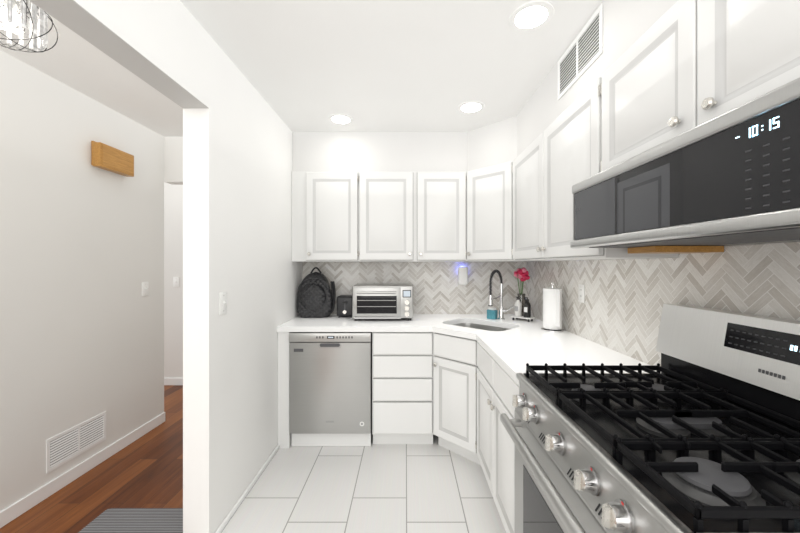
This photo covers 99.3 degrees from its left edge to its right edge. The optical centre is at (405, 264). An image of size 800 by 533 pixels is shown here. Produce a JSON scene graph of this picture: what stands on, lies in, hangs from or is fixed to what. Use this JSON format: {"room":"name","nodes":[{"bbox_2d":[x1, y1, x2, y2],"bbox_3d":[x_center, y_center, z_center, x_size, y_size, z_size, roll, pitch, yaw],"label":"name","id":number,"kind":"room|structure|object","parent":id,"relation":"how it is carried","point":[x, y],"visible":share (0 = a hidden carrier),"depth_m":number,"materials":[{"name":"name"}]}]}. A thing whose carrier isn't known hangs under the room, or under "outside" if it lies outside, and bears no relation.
{"room":"kitchen","nodes":[
{"label":"kitchen","id":0,"kind":"room"},
{"bbox_2d":[0,50,163,510],"bbox_3d":[-2.180,0.122,0.540,0.120,2.495,4.880,0,0,0],"label":"wall","id":1,"kind":"structure","parent":0,"point":[80,339],"depth_m":2.14,"materials":[{"name":"paint"}]},
{"bbox_2d":[46,411,105,473],"bbox_3d":[-2.117,1.130,2.200,0.006,0.200,0.400,0,0,0],"label":"air vent","id":2,"kind":"object","parent":1,"relation":"in","point":[59,447],"visible":1,"depth_m":2.17,"materials":[{"name":"white metal"}]},
{"bbox_2d":[91,141,133,176],"bbox_3d":[-2.083,-0.751,2.422,0.074,0.172,0.285,0,0,0],"label":"door chime","id":3,"kind":"object","parent":1,"relation":"attached to","point":[103,156],"visible":1,"depth_m":2.37,"materials":[{"name":"brown wood"}]},
{"bbox_2d":[0,378,279,532],"bbox_3d":[-2.222,1.327,0.990,2.556,0.085,5.780,0,0,0],"label":"baseboard","id":4,"kind":"structure","parent":1,"relation":"attached to","point":[29,501],"depth_m":2.14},
{"bbox_2d":[142,282,148,295],"bbox_3d":[-2.112,0.195,2.760,0.016,0.114,0.070,0,0,0],"label":"hall light switch","id":5,"kind":"object","parent":1,"relation":"attached to","point":[145,285],"visible":1,"depth_m":2.76,"materials":[{"name":"white plastic"}]},
{"bbox_2d":[0,385,182,532],"bbox_3d":[-2.364,1.410,0.990,2.673,0.080,6.020,0,0,0],"label":"floor","id":6,"kind":"structure","parent":0,"point":[148,472],"depth_m":2.11,"materials":[{"name":"brown wood"}]},
{"bbox_2d":[78,508,182,532],"bbox_3d":[-1.397,1.364,1.560,0.535,0.010,0.680,0,0,0],"label":"doormat","id":7,"kind":"object","parent":6,"relation":"on","point":[112,520],"visible":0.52,"depth_m":1.80,"materials":[{"name":"grey fabric"}]},
{"bbox_2d":[29,0,208,107],"bbox_3d":[-1.023,-0.944,-0.121,0.127,0.362,3.557,0,0,0],"label":"header beam","id":8,"kind":"structure","parent":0,"point":[160,42],"depth_m":1.31,"materials":[{"name":"white paint"}]},
{"bbox_2d":[164,182,182,377],"bbox_3d":[-2.393,0.122,3.940,2.613,2.495,0.120,0,0,0],"label":"wall","id":9,"kind":"structure","parent":0,"point":[173,194],"depth_m":3.88,"materials":[{"name":"paint"}]},
{"bbox_2d":[173,277,178,286],"bbox_3d":[-2.620,0.194,3.872,0.070,0.114,0.016,0,0,0],"label":"hall light switch","id":10,"kind":"object","parent":9,"relation":"attached to","point":[175,279],"visible":1,"depth_m":3.87,"materials":[{"name":"white plastic"}]},
{"bbox_2d":[164,137,182,184],"bbox_3d":[-1.603,-0.927,3.035,1.033,0.395,0.110,0,0,0],"label":"lintel","id":11,"kind":"object","parent":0,"point":[173,146],"visible":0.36,"depth_m":2.98,"materials":[{"name":"paint"}]},
{"bbox_2d":[183,35,302,532],"bbox_3d":[-1.023,0.123,2.768,0.127,2.495,2.223,0,0,0],"label":"wall","id":12,"kind":"structure","parent":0,"point":[237,150],"depth_m":1.87,"materials":[{"name":"white paint"}]},
{"bbox_2d":[219,292,226,314],"bbox_3d":[-0.952,0.200,1.780,0.016,0.114,0.070,0,0,0],"label":"light switch","id":13,"kind":"object","parent":12,"relation":"attached to","point":[222,296],"visible":1,"depth_m":1.77,"materials":[{"name":"white plastic"}]},
{"bbox_2d":[0,0,601,136],"bbox_3d":[-1.230,-1.165,0.990,4.940,0.080,6.020,0,0,0],"label":"ceiling","id":14,"kind":"structure","parent":0,"point":[385,65],"depth_m":1.87,"materials":[{"name":"paint"}]},
{"bbox_2d":[0,0,57,52],"bbox_3d":[-1.575,-1.000,1.350,0.261,0.250,0.273,0,0,0],"label":"pendant","id":15,"kind":"object","parent":14,"relation":"hanging from","point":[38,26],"depth_m":1.38,"materials":[{"name":"glass"}]},
{"bbox_2d":[328,114,353,124],"bbox_3d":[-0.502,-1.123,2.626,0.194,0.004,0.194,0,0,0],"label":"recessed light","id":16,"kind":"object","parent":14,"relation":"in","point":[335,118],"visible":1,"depth_m":2.62,"materials":[{"name":"white"}]},
{"bbox_2d":[457,101,484,113],"bbox_3d":[0.464,-1.123,2.425,0.194,0.004,0.194,0,0,0],"label":"recessed light","id":17,"kind":"object","parent":14,"relation":"in","point":[469,107],"visible":1,"depth_m":2.42,"materials":[{"name":"white plastic"}]},
{"bbox_2d":[292,0,677,170],"bbox_3d":[0.080,-0.955,0.629,2.078,0.338,5.059,0,0,0],"label":"soffit bulkhead","id":18,"kind":"object","parent":14,"relation":"attached to","point":[624,21],"depth_m":2.78,"materials":[{"name":"white paint"}]},
{"bbox_2d":[558,3,602,99],"bbox_3d":[0.832,-1.005,1.650,0.006,0.210,0.420,0,0,0],"label":"air vent","id":19,"kind":"object","parent":18,"relation":"in","point":[584,51],"visible":1,"depth_m":1.61,"materials":[{"name":"white metal"}]},
{"bbox_2d":[509,0,553,31],"bbox_3d":[0.567,-1.123,1.542,0.194,0.004,0.194,0,0,0],"label":"recessed light","id":20,"kind":"object","parent":14,"relation":"in","point":[531,14],"visible":1,"depth_m":1.53,"materials":[{"name":"white plastic"}]},
{"bbox_2d":[221,435,505,532],"bbox_3d":[0.106,1.410,0.630,2.267,0.080,5.300,0,0,0],"label":"floor","id":21,"kind":"structure","parent":0,"point":[375,488],"depth_m":2.05,"materials":[{"name":"white tile"}]},
{"bbox_2d":[289,332,372,445],"bbox_3d":[-0.565,0.935,2.828,0.606,0.866,0.623,0,0,0],"label":"dishwasher","id":22,"kind":"object","parent":21,"relation":"on","point":[330,373],"visible":0.98,"depth_m":2.52,"materials":[{"name":"silver metal"}]},
{"bbox_2d":[278,332,519,532],"bbox_3d":[0.181,0.934,2.398,2.716,0.872,1.205,0,0,38],"label":"base cabinet","id":23,"kind":"object","parent":21,"relation":"on","point":[425,385],"visible":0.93,"depth_m":2.48,"materials":[{"name":"white wood"}]},
{"bbox_2d":[277,314,648,385],"bbox_3d":[0.077,0.562,2.272,2.071,0.212,1.762,0,0,0],"label":"countertop","id":24,"kind":"structure","parent":23,"relation":"on","point":[513,344],"depth_m":2.23,"materials":[{"name":"white stone"}]},
{"bbox_2d":[297,267,335,317],"bbox_3d":[-0.783,0.236,2.985,0.334,0.437,0.206,0,0,0],"label":"backpack","id":25,"kind":"object","parent":24,"relation":"on","point":[315,298],"visible":1,"depth_m":2.92,"materials":[{"name":"black fabric"}]},
{"bbox_2d":[337,295,351,317],"bbox_3d":[-0.527,0.362,3.000,0.145,0.186,0.180,0,0,0],"label":"toaster","id":26,"kind":"object","parent":24,"relation":"on","point":[344,302],"depth_m":2.93,"materials":[{"name":"black plastic"}]},
{"bbox_2d":[352,284,412,320],"bbox_3d":[-0.190,0.312,2.920,0.500,0.285,0.400,0,0,0],"label":"toaster oven","id":27,"kind":"object","parent":24,"relation":"on","point":[369,301],"visible":1,"depth_m":2.76,"materials":[{"name":"silver metal"}]},
{"bbox_2d":[487,307,497,318],"bbox_3d":[0.729,0.408,2.878,0.080,0.092,0.056,0,0,45],"label":"sponge caddy","id":28,"kind":"object","parent":24,"relation":"on","point":[492,313],"visible":1,"depth_m":2.86,"materials":[{"name":"teal plastic"}]},
{"bbox_2d":[488,269,513,319],"bbox_3d":[0.752,0.246,2.788,0.223,0.418,0.138,0,0,-14],"label":"faucet","id":29,"kind":"object","parent":24,"relation":"on","point":[502,310],"visible":1,"depth_m":2.81,"materials":[{"name":"silver metal"}]},
{"bbox_2d":[514,267,529,318],"bbox_3d":[0.987,0.237,2.898,0.131,0.434,0.112,0,0,22],"label":"flower vase","id":30,"kind":"object","parent":24,"relation":"on","point":[522,274],"visible":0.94,"depth_m":2.88,"materials":[{"name":"clear glass"}]},
{"bbox_2d":[541,282,563,331],"bbox_3d":[1.020,0.287,2.374,0.150,0.336,0.165,0,0,41],"label":"paper towel holder","id":31,"kind":"object","parent":24,"relation":"on","point":[552,297],"visible":1,"depth_m":2.33,"materials":[{"name":"white paper"}]},
{"bbox_2d":[500,304,799,532],"bbox_3d":[0.744,0.764,0.968,0.735,1.212,0.834,0,0,0],"label":"gas range","id":32,"kind":"object","parent":21,"relation":"on","point":[706,439],"visible":1,"depth_m":0.93,"materials":[{"name":"silver metal"}]},
{"bbox_2d":[466,261,526,261],"bbox_3d":[0.140,0.122,3.220,2.200,2.495,0.120,0,0,0],"label":"wall","id":33,"kind":"structure","parent":0,"point":[466,261],"depth_m":3.16,"materials":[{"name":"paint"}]},
{"bbox_2d":[303,242,799,365],"bbox_3d":[0.080,0.196,1.404,2.078,0.524,3.512,0,0,0],"label":"backsplash","id":34,"kind":"structure","parent":0,"point":[621,312],"depth_m":1.78,"materials":[{"name":"beige tile"}]},
{"bbox_2d":[458,267,467,284],"bbox_3d":[0.520,0.102,3.114,0.092,0.167,0.078,0,0,0],"label":"outlet","id":35,"kind":"object","parent":34,"relation":"attached to","point":[462,271],"visible":1,"depth_m":3.08,"materials":[{"name":"white plastic"}]},
{"bbox_2d":[292,0,799,261],"bbox_3d":[0.080,-0.407,1.393,2.075,0.755,3.529,0,0,0],"label":"upper cabinet","id":36,"kind":"object","parent":34,"relation":"attached to","point":[702,60],"visible":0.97,"depth_m":1.75,"materials":[{"name":"white wood"}]},
{"bbox_2d":[570,77,799,253],"bbox_3d":[0.890,-0.185,0.968,0.441,0.280,0.836,0,0,0],"label":"microwave","id":37,"kind":"object","parent":36,"relation":"attached to","point":[733,177],"visible":1,"depth_m":0.78,"materials":[{"name":"silver metal"}]},
{"bbox_2d":[578,284,584,302],"bbox_3d":[1.108,0.180,2.150,0.008,0.114,0.070,0,0,0],"label":"outlet","id":38,"kind":"object","parent":34,"relation":"attached to","point":[581,288],"visible":1,"depth_m":2.14,"materials":[{"name":"white plastic"}]},
{"bbox_2d":[527,240,799,261],"bbox_3d":[1.180,0.122,0.570,0.120,2.495,5.180,0,0,0],"label":"wall","id":39,"kind":"structure","parent":0,"point":[792,240],"depth_m":1.11,"materials":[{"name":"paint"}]}
]}

